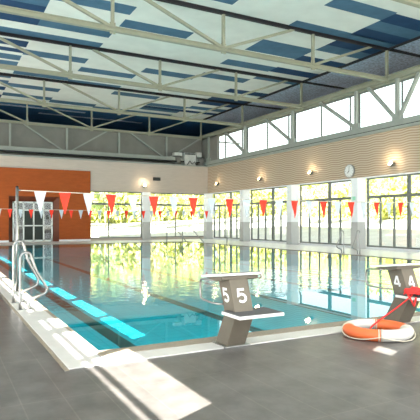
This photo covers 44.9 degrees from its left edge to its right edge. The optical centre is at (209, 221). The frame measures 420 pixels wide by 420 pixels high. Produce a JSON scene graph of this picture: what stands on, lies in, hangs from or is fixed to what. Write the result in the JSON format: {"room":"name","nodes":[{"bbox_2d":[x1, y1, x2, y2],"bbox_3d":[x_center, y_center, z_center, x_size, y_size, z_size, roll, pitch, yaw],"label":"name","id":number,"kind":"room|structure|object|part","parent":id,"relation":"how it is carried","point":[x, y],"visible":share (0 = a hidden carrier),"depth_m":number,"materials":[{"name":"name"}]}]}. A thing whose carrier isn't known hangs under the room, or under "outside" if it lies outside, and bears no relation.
{"room":"indoor swimming pool","nodes":[
{"label":"indoor swimming pool","id":0,"kind":"room"},
{"bbox_2d":[14,203,50,239],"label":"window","id":1,"kind":"structure","parent":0,"point":[47,217],"depth_m":36.12,"materials":[{"name":"glass"}]},
{"bbox_2d":[0,167,90,240],"bbox_3d":[-14.199,-1.050,31.391,13.640,4.720,0.350,0,0,-28],"label":"wall","id":2,"kind":"structure","parent":0,"point":[57,181],"depth_m":33.42,"materials":[{"name":"orange paint"}]},
{"bbox_2d":[12,201,52,241],"bbox_3d":[-11.478,0.010,32.950,2.490,2.600,0.175,0,0,-28],"label":"door","id":3,"kind":"structure","parent":2,"relation":"in","point":[33,227],"depth_m":32.95,"materials":[{"name":"silver metal"}]},
{"bbox_3d":[-11.732,0.250,32.831,0.550,1.880,0.015,0,0,-28],"label":"dark panel","id":4,"kind":"part","parent":3,"relation":"part of","materials":[{"name":"grey"}]},
{"bbox_3d":[-11.176,0.250,33.128,0.530,1.880,0.015,0,0,-28],"label":"dark panel","id":5,"kind":"part","parent":3,"relation":"part of","materials":[{"name":"grey glass"}]},
{"bbox_2d":[9,196,58,241],"bbox_3d":[-11.390,-0.150,32.881,3.100,2.920,0.360,0,0,-28],"label":"trim","id":6,"kind":"structure","parent":2,"relation":"attached to","point":[55,200],"depth_m":33.41,"materials":[{"name":"brown wood"}]},
{"bbox_2d":[0,239,90,241],"bbox_3d":[-14.110,1.250,31.224,13.640,0.120,0.030,0,0,-28],"label":"baseboard","id":7,"kind":"structure","parent":2,"relation":"attached to","point":[63,239],"depth_m":33.84,"materials":[{"name":"white paint"}]},
{"bbox_2d":[0,122,200,163],"bbox_3d":[-10.765,-5.290,34.679,22.800,2.300,0.200,0,0,-28],"label":"wall","id":8,"kind":"structure","parent":0,"point":[21,136],"depth_m":35.86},
{"bbox_2d":[0,156,207,240],"bbox_3d":[-10.242,-1.365,33.598,22.700,5.550,0.300,0,0,-28],"label":"wall","id":9,"kind":"structure","parent":0,"point":[105,176],"depth_m":35.89,"materials":[{"name":"beige paint"}]},
{"bbox_2d":[0,145,205,166],"bbox_3d":[-10.479,-4.490,34.038,22.700,0.700,1.300,0,0,-28],"label":"trim","id":10,"kind":"structure","parent":9,"relation":"on","point":[1,147],"depth_m":35.00,"materials":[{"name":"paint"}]},
{"bbox_2d":[9,123,10,145],"bbox_3d":[-13.024,-5.525,33.071,0.130,1.770,0.150,0,0,-28],"label":"brace","id":11,"kind":"object","parent":10,"relation":"on","point":[9,123],"visible":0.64,"depth_m":33.00,"materials":[{"name":"paint"}]},
{"bbox_2d":[23,124,106,149],"bbox_3d":[-9.807,-5.546,34.796,5.653,1.812,0.150,0,0,-28],"label":"brace","id":12,"kind":"object","parent":10,"relation":"on","point":[28,127],"visible":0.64,"depth_m":34.71,"materials":[{"name":"paint"}]},
{"bbox_3d":[-9.807,-5.525,34.796,0.130,1.770,0.150,0,0,-28],"label":"post","id":13,"kind":"part","parent":12,"relation":"part of","materials":[{"name":"metal"}]},
{"bbox_2d":[118,132,119,152],"bbox_3d":[-6.546,-5.525,36.544,0.130,1.770,0.150,0,0,-28],"label":"brace","id":14,"kind":"object","parent":10,"relation":"on","point":[118,132],"visible":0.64,"depth_m":36.47,"materials":[{"name":"paint"}]},
{"bbox_2d":[131,133,199,156],"bbox_3d":[-3.285,-5.546,38.293,5.653,1.812,0.150,0,0,-28],"label":"brace","id":15,"kind":"object","parent":10,"relation":"on","point":[132,134],"visible":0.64,"depth_m":38.22,"materials":[{"name":"paint"}]},
{"bbox_3d":[-3.285,-5.525,38.293,0.130,1.770,0.150,0,0,-28],"label":"post","id":16,"kind":"part","parent":15,"relation":"part of","materials":[{"name":"metal"}]},
{"bbox_2d":[172,152,203,165],"bbox_3d":[-1.617,-4.756,38.705,2.530,1.067,0.690,0,0,-28],"label":"ventilation unit","id":17,"kind":"object","parent":10,"relation":"on","point":[189,158],"visible":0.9,"depth_m":38.45,"materials":[{"name":"grey metal"}]},
{"bbox_2d":[91,191,141,238],"bbox_3d":[-6.553,-0.465,35.542,3.760,3.250,0.120,0,0,-28],"label":"window","id":18,"kind":"structure","parent":9,"relation":"in","point":[91,191],"depth_m":35.55,"materials":[{"name":"grey metal"}]},
{"bbox_2d":[153,177,160,180],"bbox_3d":[-3.858,-3.070,36.715,0.520,0.220,0.240,0,0,-28],"label":"loudspeaker","id":19,"kind":"object","parent":9,"relation":"attached to","point":[154,178],"visible":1,"depth_m":36.65,"materials":[{"name":"grey"}]},
{"bbox_2d":[151,193,203,237],"bbox_3d":[-2.407,-0.465,37.765,4.550,3.250,0.120,0,0,-28],"label":"window","id":20,"kind":"structure","parent":9,"relation":"in","point":[151,193],"depth_m":37.63,"materials":[{"name":"grey metal"}]},
{"bbox_2d":[0,239,419,419],"bbox_3d":[-0.919,1.410,16.527,23.000,0.200,42.000,0,0,-28],"label":"floor","id":21,"kind":"structure","parent":0,"point":[336,376],"depth_m":4.16,"materials":[{"name":"grey tile"}]},
{"bbox_2d":[0,292,69,370],"bbox_3d":[-8.289,1.357,17.574,0.040,0.106,29.790,0,0,-28],"label":"trim","id":22,"kind":"structure","parent":21,"relation":"on","point":[30,328],"depth_m":5.66,"materials":[{"name":"beige tile"}]},
{"bbox_2d":[142,192,150,239],"bbox_3d":[-4.624,-0.390,36.494,0.570,3.399,0.505,0,0,-28],"label":"column","id":23,"kind":"structure","parent":21,"relation":"on","point":[146,205],"depth_m":36.26,"materials":[{"name":"white paint"}]},
{"bbox_3d":[-4.624,0.670,36.494,0.570,1.280,0.505,0,0,-28],"label":"impact panel","id":24,"kind":"part","parent":23,"relation":"part of","materials":[{"name":"white plastic"}]},
{"bbox_2d":[204,193,212,238],"bbox_3d":[-0.131,-0.390,38.191,0.534,3.399,0.450,0,0,-28],"label":"column","id":25,"kind":"structure","parent":21,"relation":"on","point":[208,223],"depth_m":38.01,"materials":[{"name":"white paint"}]},
{"bbox_3d":[-0.131,0.670,38.191,0.534,1.280,0.450,0,0,-28],"label":"impact panel","id":26,"kind":"part","parent":25,"relation":"part of","materials":[{"name":"white plastic"}]},
{"bbox_2d":[0,241,419,369],"bbox_3d":[-1.329,1.404,19.059,13.630,0.212,25.750,0,0,-28],"label":"pool edge","id":27,"kind":"structure","parent":21,"relation":"on","point":[68,348],"depth_m":5.59,"materials":[{"name":"white tile"}]},
{"bbox_2d":[15,186,20,291],"bbox_3d":[-3.580,0.322,9.427,0.120,1.968,0.120,0,0,-28],"label":"post","id":28,"kind":"object","parent":27,"relation":"on","point":[17,187],"visible":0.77,"depth_m":9.41,"materials":[{"name":"silver metal"}]},
{"bbox_2d":[21,190,419,217],"bbox_3d":[2.236,-0.336,12.548,13.080,0.502,0.060,0,0,-28],"label":"pennant line","id":29,"kind":"object","parent":28,"relation":"hanging from","point":[40,195],"visible":1,"depth_m":11.35,"materials":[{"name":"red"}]},
{"bbox_2d":[11,240,39,302],"bbox_3d":[-2.986,0.801,8.214,0.443,1.009,0.084,0,0,-28],"label":"grab rail","id":30,"kind":"object","parent":27,"relation":"on","point":[17,241],"visible":0.86,"depth_m":8.13,"materials":[{"name":"silver metal"}]},
{"bbox_2d":[17,251,47,309],"bbox_3d":[-2.632,0.871,7.553,0.443,0.869,0.084,0,0,-28],"label":"grab rail","id":31,"kind":"object","parent":27,"relation":"on","point":[24,252],"visible":1,"depth_m":7.50,"materials":[{"name":"silver metal"}]},
{"bbox_2d":[0,241,419,356],"bbox_3d":[-1.281,1.400,19.096,13.030,0.220,25.250,0,0,-28],"label":"trim","id":32,"kind":"structure","parent":27,"relation":"attached to","point":[100,353],"depth_m":5.85,"materials":[{"name":"white tile"}]},
{"bbox_2d":[199,271,283,348],"bbox_3d":[0.291,0.916,5.388,0.575,0.784,0.881,0,0,-28],"label":"starting block","id":33,"kind":"object","parent":21,"relation":"on","point":[239,312],"visible":1,"depth_m":5.23,"materials":[{"name":"grey painted concrete"},{"name":"white plastic"}]},
{"bbox_3d":[0.216,1.300,5.426,0.310,0.016,0.320,0,0,-28],"label":"plate","id":34,"kind":"part","parent":33,"relation":"part of","materials":[{"name":"silver metal"}]},
{"bbox_2d":[206,275,257,280],"bbox_3d":[0.233,0.593,5.428,0.440,0.060,0.348,0,0,-28],"label":"platform","id":35,"kind":"object","parent":33,"relation":"on","point":[223,277],"depth_m":5.27,"materials":[{"name":"white plastic"}]},
{"bbox_2d":[240,190,249,240],"bbox_3d":[2.303,-0.390,33.653,0.534,3.399,0.450,0,0,-28],"label":"column","id":36,"kind":"structure","parent":21,"relation":"on","point":[244,194],"depth_m":33.49,"materials":[{"name":"white paint"}]},
{"bbox_3d":[2.303,0.670,33.653,0.534,1.280,0.450,0,0,-28],"label":"impact panel","id":37,"kind":"part","parent":36,"relation":"part of","materials":[{"name":"white plastic"}]},
{"bbox_2d":[286,185,298,244],"bbox_3d":[4.736,-0.390,29.114,0.534,3.399,0.450,0,0,-28],"label":"column","id":38,"kind":"structure","parent":21,"relation":"on","point":[292,224],"depth_m":28.95,"materials":[{"name":"white paint"}]},
{"bbox_3d":[4.736,0.670,29.114,0.534,1.280,0.450,0,0,-28],"label":"impact panel","id":39,"kind":"part","parent":38,"relation":"part of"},
{"bbox_2d":[336,230,343,252],"bbox_3d":[5.339,0.831,20.791,0.443,0.949,0.084,0,0,-28],"label":"grab rail","id":40,"kind":"object","parent":21,"relation":"on","point":[341,230],"visible":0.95,"depth_m":20.80,"materials":[{"name":"silver metal"}]},
{"bbox_2d":[352,230,360,254],"bbox_3d":[5.765,0.816,19.998,0.443,0.979,0.084,0,0,-28],"label":"grab rail","id":41,"kind":"object","parent":21,"relation":"on","point":[357,230],"visible":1,"depth_m":20.01,"materials":[{"name":"silver metal"}]},
{"bbox_2d":[351,178,365,248],"bbox_3d":[7.170,-0.390,24.575,0.534,3.399,0.450,0,0,-28],"label":"column","id":42,"kind":"structure","parent":21,"relation":"on","point":[358,185],"depth_m":24.41,"materials":[{"name":"white paint"}]},
{"bbox_3d":[7.170,0.670,24.575,0.534,1.280,0.450,0,0,-28],"label":"impact panel","id":43,"kind":"part","parent":42,"relation":"part of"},
{"bbox_2d":[341,318,415,341],"bbox_3d":[1.931,1.248,5.858,0.812,0.148,0.812,0,0,15],"label":"life ring","id":44,"kind":"object","parent":21,"relation":"on","point":[384,330],"visible":1,"depth_m":5.63,"materials":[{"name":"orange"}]},
{"bbox_2d":[365,262,419,323],"bbox_3d":[2.503,0.916,6.574,0.575,0.784,0.881,0,0,-28],"label":"starting block","id":45,"kind":"object","parent":21,"relation":"on","point":[402,276],"visible":0.88,"depth_m":6.44,"materials":[{"name":"grey concrete"},{"name":"white plastic"}]},
{"bbox_2d":[369,286,419,328],"bbox_3d":[2.337,1.050,6.144,0.916,0.477,0.262,0,0,-28],"label":"rope","id":46,"kind":"object","parent":45,"relation":"hanging from","point":[413,290],"visible":0.96,"depth_m":6.14,"materials":[{"name":"red fabric"}]},
{"bbox_2d":[0,0,419,136],"bbox_3d":[-1.336,-8.059,20.162,27.300,0.262,49.800,0,0,-28],"label":"ceiling","id":47,"kind":"structure","parent":0,"point":[384,23],"depth_m":24.15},
{"bbox_2d":[0,0,419,119],"bbox_3d":[0.653,-7.895,17.087,26.300,0.090,41.500,0,0,-28],"label":"trim","id":48,"kind":"structure","parent":47,"relation":"attached to","point":[392,49],"depth_m":25.23,"materials":[{"name":"black metal"}]},
{"bbox_2d":[201,135,219,161],"bbox_3d":[-0.028,-5.495,38.990,0.200,1.870,2.750,0,0,-28],"label":"wall","id":49,"kind":"structure","parent":0,"point":[214,141],"depth_m":38.38,"materials":[{"name":"grey paint"}]},
{"bbox_2d":[218,129,242,157],"bbox_3d":[1.254,-5.455,36.642,0.080,1.790,5.400,0,0,-28],"label":"window","id":50,"kind":"structure","parent":49,"relation":"in","point":[240,129],"depth_m":36.31,"materials":[{"name":"grey metal"}]},
{"bbox_2d":[22,274,419,350],"bbox_3d":[-1.312,2.110,19.154,13.110,0.100,25.200,0,0,-28],"label":"basin","id":51,"kind":"structure","parent":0,"point":[139,320],"depth_m":11.76,"materials":[{"name":"blue tile"}]},
{"bbox_2d":[37,285,135,347],"bbox_3d":[-5.660,2.057,16.397,0.900,0.006,22.250,0,0,-28],"label":"trim","id":52,"kind":"structure","parent":51,"relation":"on","point":[109,334],"depth_m":10.13,"materials":[{"name":"grey tile"}]},
{"bbox_2d":[117,284,263,331],"bbox_3d":[-3.413,2.057,17.602,0.900,0.006,22.250,0,0,-28],"label":"trim","id":53,"kind":"structure","parent":51,"relation":"on","point":[215,316],"depth_m":12.13,"materials":[{"name":"grey tile"}]},
{"bbox_2d":[182,227,204,243],"bbox_3d":[-1.027,1.193,31.754,0.060,1.710,3.360,0,0,-28],"label":"stair rail","id":54,"kind":"object","parent":51,"relation":"on","point":[182,227],"visible":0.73,"depth_m":32.02,"materials":[{"name":"silver metal"}]},
{"bbox_2d":[0,242,419,306],"bbox_3d":[-1.312,1.322,19.154,12.910,0.001,25.000,0,0,-28],"label":"pool water","id":55,"kind":"object","parent":51,"relation":"in","point":[120,264],"visible":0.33,"depth_m":14.93,"materials":[{"name":"liquid"}]},
{"bbox_2d":[184,278,361,318],"bbox_3d":[-1.165,2.057,18.807,0.900,0.006,22.250,0,0,-28],"label":"trim","id":56,"kind":"structure","parent":51,"relation":"on","point":[259,295],"depth_m":12.13,"materials":[{"name":"grey tile"}]},
{"bbox_2d":[287,282,419,306],"bbox_3d":[1.082,2.057,20.012,0.900,0.006,22.250,0,0,-28],"label":"trim","id":57,"kind":"structure","parent":51,"relation":"on","point":[362,295],"depth_m":14.10,"materials":[{"name":"grey tile"}]},
{"bbox_3d":[3.329,2.057,21.217,0.900,0.006,22.250,0,0,-28],"label":"trim","id":58,"kind":"structure","parent":51,"relation":"on","visible":0},
{"bbox_2d":[166,227,187,243],"bbox_3d":[-1.997,1.193,31.234,0.060,1.710,3.360,0,0,-28],"label":"stair rail","id":59,"kind":"object","parent":58,"relation":"on","point":[167,227],"visible":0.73,"depth_m":31.51,"materials":[{"name":"silver metal"}]},
{"bbox_2d":[208,125,419,192],"bbox_3d":[9.414,-3.145,21.274,0.300,1.990,40.600,0,0,-28],"label":"wall","id":60,"kind":"structure","parent":0,"point":[370,155],"depth_m":26.97,"materials":[{"name":"beige wood"}]},
{"bbox_2d":[214,191,239,238],"bbox_3d":[1.432,-0.440,36.108,0.130,3.300,4.710,0,0,-28],"label":"window","id":61,"kind":"structure","parent":60,"relation":"in","point":[238,204],"depth_m":36.43,"materials":[{"name":"grey metal"}]},
{"bbox_2d":[251,186,286,241],"bbox_3d":[3.866,-0.440,31.569,0.130,3.300,4.710,0,0,-28],"label":"window","id":62,"kind":"structure","parent":60,"relation":"in","point":[273,202],"depth_m":32.12,"materials":[{"name":"grey metal"}]},
{"bbox_2d":[247,113,294,148],"bbox_3d":[3.758,-5.455,31.971,0.080,1.790,5.200,0,0,-28],"label":"window","id":63,"kind":"structure","parent":60,"relation":"in","point":[289,115],"depth_m":30.94,"materials":[{"name":"grey metal"}]},
{"bbox_2d":[204,115,419,166],"bbox_3d":[9.084,-4.350,21.721,0.460,0.420,41.700,0,0,-28],"label":"trim","id":64,"kind":"structure","parent":60,"relation":"on","point":[404,121],"depth_m":26.69,"materials":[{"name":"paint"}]},
{"bbox_2d":[206,137,210,161],"bbox_3d":[-0.117,-5.495,38.743,0.170,1.870,0.440,0,0,-28],"label":"brace","id":65,"kind":"object","parent":64,"relation":"on","point":[208,158],"visible":1,"depth_m":38.70,"materials":[{"name":"paint"}]},
{"bbox_3d":[-0.104,-5.495,38.750,0.140,1.870,0.160,0,0,-28],"label":"post","id":66,"kind":"part","parent":65,"relation":"part of","materials":[{"name":"metal"}]},
{"bbox_2d":[224,126,247,153],"bbox_3d":[1.747,-5.524,35.272,0.175,1.928,2.959,0,0,-28],"label":"brace","id":67,"kind":"object","parent":64,"relation":"on","point":[244,149],"visible":0.93,"depth_m":34.20,"materials":[{"name":"paint"}]},
{"bbox_3d":[2.353,-5.495,34.168,0.140,1.870,0.160,0,0,-28],"label":"post","id":68,"kind":"part","parent":67,"relation":"part of","materials":[{"name":"metal"}]},
{"bbox_2d":[265,111,295,142],"bbox_3d":[4.204,-5.524,30.689,0.175,1.928,2.959,0,0,-28],"label":"brace","id":69,"kind":"object","parent":64,"relation":"on","point":[292,139],"visible":0.95,"depth_m":29.60,"materials":[{"name":"paint"}]},
{"bbox_3d":[4.811,-5.495,29.585,0.140,1.870,0.160,0,0,-28],"label":"post","id":70,"kind":"part","parent":69,"relation":"part of","materials":[{"name":"metal"}]},
{"bbox_2d":[318,91,359,129],"bbox_3d":[6.614,-5.524,26.194,0.175,1.928,2.959,0,0,-28],"label":"brace","id":71,"kind":"object","parent":64,"relation":"on","point":[356,124],"visible":0.93,"depth_m":25.09,"materials":[{"name":"paint"}]},
{"bbox_3d":[7.221,-5.495,25.090,0.140,1.870,0.160,0,0,-28],"label":"post","id":72,"kind":"part","parent":71,"relation":"part of","materials":[{"name":"metal"}]},
{"bbox_2d":[366,71,419,120],"bbox_3d":[8.287,-5.519,23.076,0.175,1.918,3.061,0,0,-28],"label":"brace","id":73,"kind":"object","parent":64,"relation":"on","point":[399,112],"visible":0.96,"depth_m":22.77,"materials":[{"name":"paint"}]},
{"bbox_3d":[8.426,-5.495,22.843,0.140,1.870,0.160,0,0,-28],"label":"post","id":74,"kind":"part","parent":73,"relation":"part of","materials":[{"name":"metal"}]},
{"bbox_2d":[208,171,419,193],"bbox_3d":[9.476,-2.120,21.137,0.320,0.060,40.300,0,0,-28],"label":"trim","id":75,"kind":"structure","parent":60,"relation":"attached to","point":[417,171],"depth_m":26.91,"materials":[{"name":"white paint"}]},
{"bbox_2d":[213,237,419,251],"bbox_3d":[9.437,1.310,21.286,0.250,0.200,40.600,0,0,-28],"label":"baseboard","id":76,"kind":"structure","parent":60,"relation":"attached to","point":[380,248],"depth_m":26.71,"materials":[{"name":"white paint"}]},
{"bbox_2d":[300,180,350,245],"bbox_3d":[6.300,-0.440,27.030,0.130,3.300,4.710,0,0,-28],"label":"window","id":77,"kind":"structure","parent":60,"relation":"in","point":[329,198],"depth_m":26.94,"materials":[{"name":"grey metal"}]},
{"bbox_2d":[295,93,358,141],"bbox_3d":[6.192,-5.455,27.432,0.080,1.790,5.100,0,0,-28],"label":"window","id":78,"kind":"structure","parent":60,"relation":"in","point":[349,97],"depth_m":27.11,"materials":[{"name":"grey metal"}]},
{"bbox_2d":[344,164,354,177],"bbox_3d":[6.975,-2.520,25.412,0.089,0.680,0.680,0,0,-28],"label":"wall clock","id":79,"kind":"object","parent":60,"relation":"attached to","point":[349,171],"visible":1,"depth_m":25.36,"materials":[{"name":"grey"}]},
{"bbox_2d":[359,76,414,127],"bbox_3d":[8.791,-5.455,22.585,0.080,1.790,5.900,0,0,-28],"label":"window","id":80,"kind":"structure","parent":60,"relation":"in","point":[401,81],"depth_m":23.73,"materials":[{"name":"grey metal"}]},
{"bbox_2d":[367,173,419,249],"bbox_3d":[8.745,-0.440,22.470,0.130,3.300,4.760,0,0,-28],"label":"window","id":81,"kind":"structure","parent":60,"relation":"in","point":[409,194],"depth_m":23.09,"materials":[{"name":"grey metal"}]},
{"bbox_3d":[-11.010,-3.215,10.947,0.060,9.450,41.700,0,0,-28],"label":"wall","id":82,"kind":"structure","parent":0,"visible":0},
{"bbox_2d":[0,104,201,139],"bbox_3d":[-10.620,-7.105,34.303,22.700,1.550,0.170,0,0,-28],"label":"roof truss","id":83,"kind":"object","parent":82,"relation":"attached to","point":[26,122],"visible":0.75,"depth_m":35.53,"materials":[{"name":"metal"}]},
{"bbox_2d":[0,74,243,127],"bbox_3d":[-7.738,-7.105,28.927,22.700,1.550,0.170,0,0,-28],"label":"roof truss","id":84,"kind":"object","parent":82,"relation":"attached to","point":[118,111],"visible":1,"depth_m":30.07,"materials":[{"name":"metal"}]},
{"bbox_2d":[0,32,302,109],"bbox_3d":[-4.761,-7.105,23.375,22.700,1.550,0.170,0,0,-28],"label":"roof truss","id":85,"kind":"object","parent":82,"relation":"attached to","point":[63,73],"visible":1,"depth_m":24.10,"materials":[{"name":"metal"}]},
{"bbox_2d":[0,0,388,82],"bbox_3d":[-1.831,-7.105,17.911,22.700,1.550,0.170,0,0,-28],"label":"roof truss","id":86,"kind":"object","parent":82,"relation":"attached to","point":[102,25],"visible":1,"depth_m":18.87,"materials":[{"name":"metal"}]},
{"bbox_2d":[392,0,419,7],"bbox_3d":[1.122,-7.105,12.402,22.700,1.550,0.170,0,0,-28],"label":"roof truss","id":87,"kind":"object","parent":82,"relation":"attached to","point":[415,3],"visible":1,"depth_m":14.94,"materials":[{"name":"metal"}]},
{"bbox_3d":[-10.668,0.322,22.647,0.120,1.968,0.120,0,0,-28],"label":"post","id":88,"kind":"object","parent":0,"visible":0},
{"bbox_2d":[0,209,215,218],"bbox_3d":[-4.852,-0.366,25.767,13.080,0.482,0.059,0,0,-28],"label":"pennant line","id":89,"kind":"object","parent":88,"relation":"hanging from","point":[9,210],"visible":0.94,"depth_m":25.44,"materials":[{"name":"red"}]},
{"bbox_3d":[9.033,-7.155,26.005,3.500,1.570,49.300,0,0,-28],"label":"wall","id":90,"kind":"structure","parent":0,"visible":0},
{"bbox_2d":[199,65,419,140],"bbox_3d":[9.088,-6.510,21.723,0.450,0.320,41.700,0,0,-28],"label":"trim","id":91,"kind":"structure","parent":90,"relation":"attached to","point":[410,72],"depth_m":26.91,"materials":[{"name":"paint"}]},
{"label":"outside","id":92,"kind":"structure","parent":0,"visible":0},
{"bbox_2d":[250,238,419,247],"bbox_3d":[8.175,1.810,27.077,280.000,0.200,280.000,0,0,-28],"label":"ground","id":93,"kind":"structure","parent":92,"point":[398,244],"depth_m":41.36,"materials":[{"name":"grey tile"}]},
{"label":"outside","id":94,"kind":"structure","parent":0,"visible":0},
{"bbox_2d":[91,216,419,242],"bbox_3d":[-6.245,0.420,30.692,98.000,2.620,100.000,0,0,-28],"label":"ground","id":95,"kind":"structure","parent":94,"point":[131,229],"depth_m":58.90,"materials":[{"name":"white concrete"}]},
{"bbox_2d":[91,192,120,229],"bbox_3d":[-11.564,-2.577,59.033,5.146,7.252,3.240,0,0,16],"label":"tree","id":96,"kind":"object","parent":95,"relation":"on","point":[101,196],"visible":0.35,"depth_m":58.98,"materials":[{"name":"green plant"}]},
{"bbox_3d":[-11.564,-3.292,59.033,5.146,5.822,3.240,0,0,16],"label":"crown","id":97,"kind":"part","parent":96,"relation":"part of","materials":[{"name":"green plant"}]},
{"bbox_2d":[135,194,169,228],"bbox_3d":[-6.750,-1.964,60.265,3.518,5.932,4.941,0,0,9],"label":"tree","id":98,"kind":"object","parent":95,"relation":"on","point":[160,199],"visible":0.16,"depth_m":59.25,"materials":[{"name":"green plant"}]},
{"bbox_3d":[-6.754,-2.576,60.267,3.513,4.612,4.948,0,0,9],"label":"crown","id":99,"kind":"part","parent":98,"relation":"part of","materials":[{"name":"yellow plant"}]},
{"bbox_2d":[177,194,200,226],"bbox_3d":[-1.928,-3.145,63.099,4.516,7.972,3.833,0,0,-25],"label":"tree","id":100,"kind":"object","parent":95,"relation":"on","point":[184,199],"visible":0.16,"depth_m":62.90,"materials":[{"name":"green plant"}]},
{"bbox_3d":[-1.928,-3.824,63.099,4.516,6.614,3.833,0,0,-25],"label":"crown","id":101,"kind":"part","parent":100,"relation":"part of","materials":[{"name":"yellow plant"}]},
{"bbox_2d":[220,193,239,224],"bbox_3d":[2.065,-2.998,64.984,4.424,7.809,3.755,0,0,34],"label":"tree","id":102,"kind":"object","parent":95,"relation":"on","point":[227,195],"visible":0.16,"depth_m":64.47,"materials":[{"name":"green plant"}]},
{"bbox_2d":[91,175,418,222],"bbox_3d":[4.736,-3.422,42.348,55.355,7.856,65.555,0,0,-28],"label":"hedge","id":103,"kind":"object","parent":95,"relation":"on","point":[394,189],"visible":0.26,"depth_m":69.71,"materials":[{"name":"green plant"}]},
{"bbox_2d":[299,188,317,224],"bbox_3d":[11.869,-1.716,65.433,3.153,5.306,4.417,0,0,-38],"label":"tree","id":104,"kind":"object","parent":95,"relation":"on","point":[305,195],"visible":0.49,"depth_m":64.68,"materials":[{"name":"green plant"}]},
{"bbox_2d":[312,185,338,225],"bbox_3d":[14.098,-1.659,61.674,3.267,5.550,4.661,0,0,-5],"label":"tree","id":105,"kind":"object","parent":95,"relation":"on","point":[321,193],"visible":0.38,"depth_m":61.65,"materials":[{"name":"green plant"}]},
{"bbox_2d":[348,178,391,219],"bbox_3d":[17.869,-2.333,56.729,5.011,7.062,3.155,0,0,28],"label":"tree","id":106,"kind":"object","parent":95,"relation":"on","point":[375,184],"visible":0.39,"depth_m":56.05,"materials":[{"name":"green plant"}]},
{"bbox_2d":[396,175,419,226],"bbox_3d":[20.965,-2.593,50.977,4.334,7.650,3.678,0,0,-2],"label":"tree","id":107,"kind":"object","parent":95,"relation":"on","point":[416,189],"visible":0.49,"depth_m":51.11,"materials":[{"name":"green plant"}]}
]}

